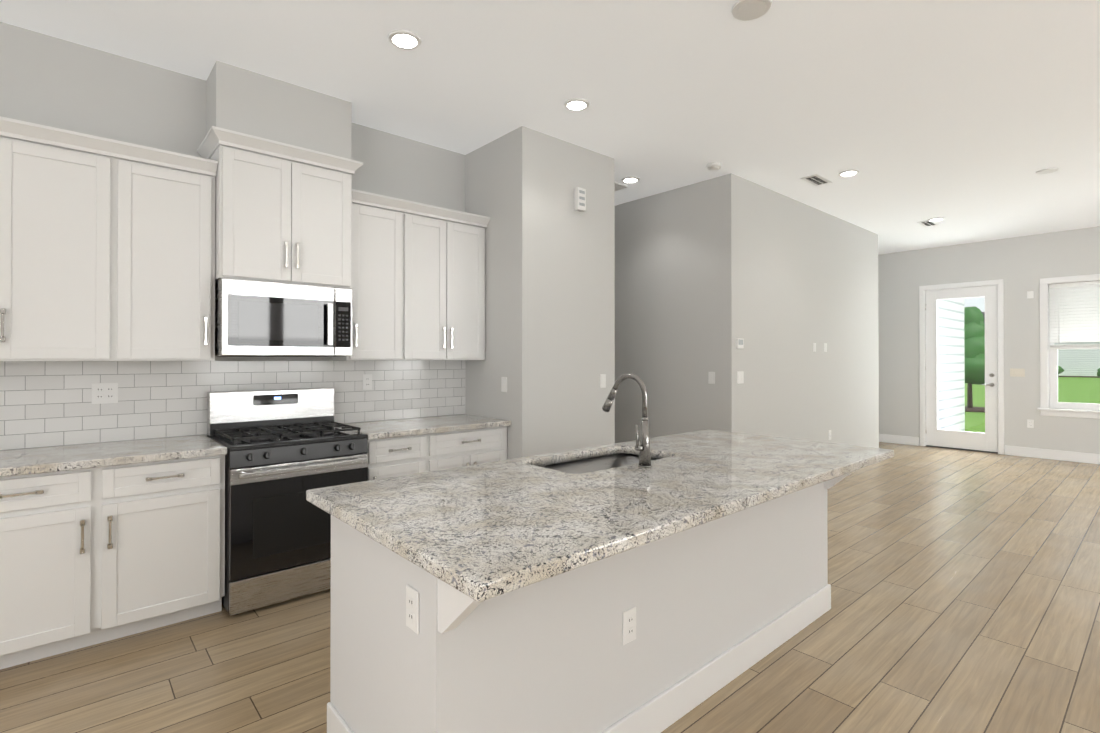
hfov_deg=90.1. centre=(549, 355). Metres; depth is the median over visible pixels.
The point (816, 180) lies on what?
ceiling vent
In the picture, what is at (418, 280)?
upper cabinet
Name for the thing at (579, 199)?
box
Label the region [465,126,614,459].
wall block
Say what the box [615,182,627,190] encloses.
attic hatch
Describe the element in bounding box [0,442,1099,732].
floor
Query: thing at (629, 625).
outlet
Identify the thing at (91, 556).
base cabinet
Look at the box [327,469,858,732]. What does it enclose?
kitchen island
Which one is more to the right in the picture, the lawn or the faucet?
the lawn
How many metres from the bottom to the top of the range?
1.180 m
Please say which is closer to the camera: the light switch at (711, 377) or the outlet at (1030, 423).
the light switch at (711, 377)
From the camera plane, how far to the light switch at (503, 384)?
4.24 m
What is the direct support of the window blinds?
attached to the window
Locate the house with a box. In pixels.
[938,298,964,430]
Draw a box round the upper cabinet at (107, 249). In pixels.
[0,120,135,360]
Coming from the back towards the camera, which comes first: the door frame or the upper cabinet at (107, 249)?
the door frame
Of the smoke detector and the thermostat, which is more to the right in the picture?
the thermostat
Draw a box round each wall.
[0,22,464,360]
[206,60,351,158]
[878,226,1099,463]
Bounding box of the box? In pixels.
[574,187,585,211]
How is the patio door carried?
in the wall at (1021, 266)
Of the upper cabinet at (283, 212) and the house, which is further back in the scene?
the house
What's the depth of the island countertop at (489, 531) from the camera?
1.82 m
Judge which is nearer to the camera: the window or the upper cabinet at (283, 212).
the upper cabinet at (283, 212)
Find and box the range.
[207,388,367,615]
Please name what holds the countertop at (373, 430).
on the base cabinet at (397, 456)
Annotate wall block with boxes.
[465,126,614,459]
[615,173,878,447]
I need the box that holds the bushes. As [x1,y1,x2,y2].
[1058,365,1099,377]
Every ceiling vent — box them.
[800,174,831,185]
[917,220,938,226]
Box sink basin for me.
[539,453,657,473]
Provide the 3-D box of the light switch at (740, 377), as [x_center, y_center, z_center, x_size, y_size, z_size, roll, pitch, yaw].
[1.812,0.208,5.224,0.116,0.115,0.008,0,0,-41]
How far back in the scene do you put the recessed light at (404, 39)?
2.96 m
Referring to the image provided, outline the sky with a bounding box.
[981,307,1099,375]
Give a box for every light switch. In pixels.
[501,377,506,391]
[600,374,605,387]
[708,372,714,383]
[737,371,743,383]
[1010,368,1024,376]
[1027,291,1033,298]
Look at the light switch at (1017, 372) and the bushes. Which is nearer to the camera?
the light switch at (1017, 372)
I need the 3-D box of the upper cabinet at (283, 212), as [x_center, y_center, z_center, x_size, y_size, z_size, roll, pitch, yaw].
[-1.703,-0.857,3.498,0.858,0.829,0.466,0,0,-41]
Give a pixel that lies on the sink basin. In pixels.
(592, 464)
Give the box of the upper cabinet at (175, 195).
[136,148,217,360]
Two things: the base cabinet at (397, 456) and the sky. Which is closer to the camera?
the base cabinet at (397, 456)
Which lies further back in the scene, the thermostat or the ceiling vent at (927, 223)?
the ceiling vent at (927, 223)
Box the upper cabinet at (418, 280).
[330,189,489,360]
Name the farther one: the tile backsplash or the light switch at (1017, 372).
the light switch at (1017, 372)
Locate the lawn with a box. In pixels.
[965,375,1099,432]
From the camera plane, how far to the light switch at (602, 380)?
4.65 m
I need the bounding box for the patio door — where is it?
[925,285,997,451]
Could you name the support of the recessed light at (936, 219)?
in the ceiling
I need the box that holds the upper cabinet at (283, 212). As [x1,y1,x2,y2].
[197,126,362,288]
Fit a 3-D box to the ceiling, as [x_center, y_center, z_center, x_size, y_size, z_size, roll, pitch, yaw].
[2.129,-1.745,2.790,13.690,0.050,10.040,0,0,-41]
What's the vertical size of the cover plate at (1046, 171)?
0.013 m
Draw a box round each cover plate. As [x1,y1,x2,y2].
[731,0,771,20]
[1036,168,1058,174]
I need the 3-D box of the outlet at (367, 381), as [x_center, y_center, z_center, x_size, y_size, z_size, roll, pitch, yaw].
[-1.360,0.197,4.094,0.070,0.115,0.008,0,0,-41]
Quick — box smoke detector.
[707,162,721,170]
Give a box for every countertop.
[0,435,226,476]
[306,429,893,604]
[339,414,510,439]
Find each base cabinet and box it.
[0,455,224,668]
[367,426,506,480]
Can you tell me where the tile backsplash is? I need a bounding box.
[0,360,465,450]
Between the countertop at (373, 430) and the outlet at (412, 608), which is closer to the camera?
the outlet at (412, 608)
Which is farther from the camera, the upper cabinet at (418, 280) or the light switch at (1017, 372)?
the light switch at (1017, 372)
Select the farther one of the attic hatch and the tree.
the tree
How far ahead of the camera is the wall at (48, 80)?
3.21 m
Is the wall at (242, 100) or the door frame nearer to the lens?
the wall at (242, 100)
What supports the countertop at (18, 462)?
on the base cabinet at (91, 556)
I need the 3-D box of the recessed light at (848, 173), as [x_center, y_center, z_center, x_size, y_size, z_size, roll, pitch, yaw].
[2.787,-1.701,5.124,0.178,0.013,0.178,0,0,-41]
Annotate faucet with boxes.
[602,373,651,467]
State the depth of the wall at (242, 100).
3.41 m
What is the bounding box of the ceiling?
[0,0,1099,254]
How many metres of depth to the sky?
47.66 m
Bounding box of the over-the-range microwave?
[215,278,351,356]
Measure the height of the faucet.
0.405 m
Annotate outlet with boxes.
[92,383,117,403]
[363,374,371,389]
[406,585,418,633]
[623,606,635,644]
[1027,419,1033,427]
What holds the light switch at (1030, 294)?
attached to the wall at (1021, 266)
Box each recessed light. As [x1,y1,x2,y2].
[388,29,421,49]
[564,98,589,110]
[621,176,639,182]
[838,169,858,176]
[928,217,944,221]
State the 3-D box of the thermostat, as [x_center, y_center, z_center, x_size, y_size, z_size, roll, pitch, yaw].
[1.798,-0.115,5.204,0.110,0.095,0.023,0,0,-41]
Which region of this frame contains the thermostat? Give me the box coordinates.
[736,338,743,348]
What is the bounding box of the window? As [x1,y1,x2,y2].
[1037,274,1099,418]
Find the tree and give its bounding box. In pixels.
[964,306,984,411]
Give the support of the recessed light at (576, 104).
in the ceiling
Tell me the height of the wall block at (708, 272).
3.120 m
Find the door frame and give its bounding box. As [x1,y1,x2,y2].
[919,279,1003,454]
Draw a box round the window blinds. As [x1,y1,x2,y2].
[1049,281,1099,348]
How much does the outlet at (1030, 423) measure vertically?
0.115 m
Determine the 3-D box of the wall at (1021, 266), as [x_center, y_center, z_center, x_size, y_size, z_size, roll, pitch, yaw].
[7.221,-0.137,7.254,0.134,3.120,10.040,0,0,-41]
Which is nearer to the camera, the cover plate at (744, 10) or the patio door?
the cover plate at (744, 10)
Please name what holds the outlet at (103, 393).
attached to the tile backsplash
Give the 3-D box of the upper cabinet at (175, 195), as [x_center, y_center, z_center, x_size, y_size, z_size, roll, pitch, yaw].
[-2.240,-0.534,3.121,0.534,1.128,0.322,0,0,-41]
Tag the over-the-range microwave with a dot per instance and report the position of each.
(261, 319)
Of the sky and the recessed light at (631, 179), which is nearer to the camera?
the recessed light at (631, 179)

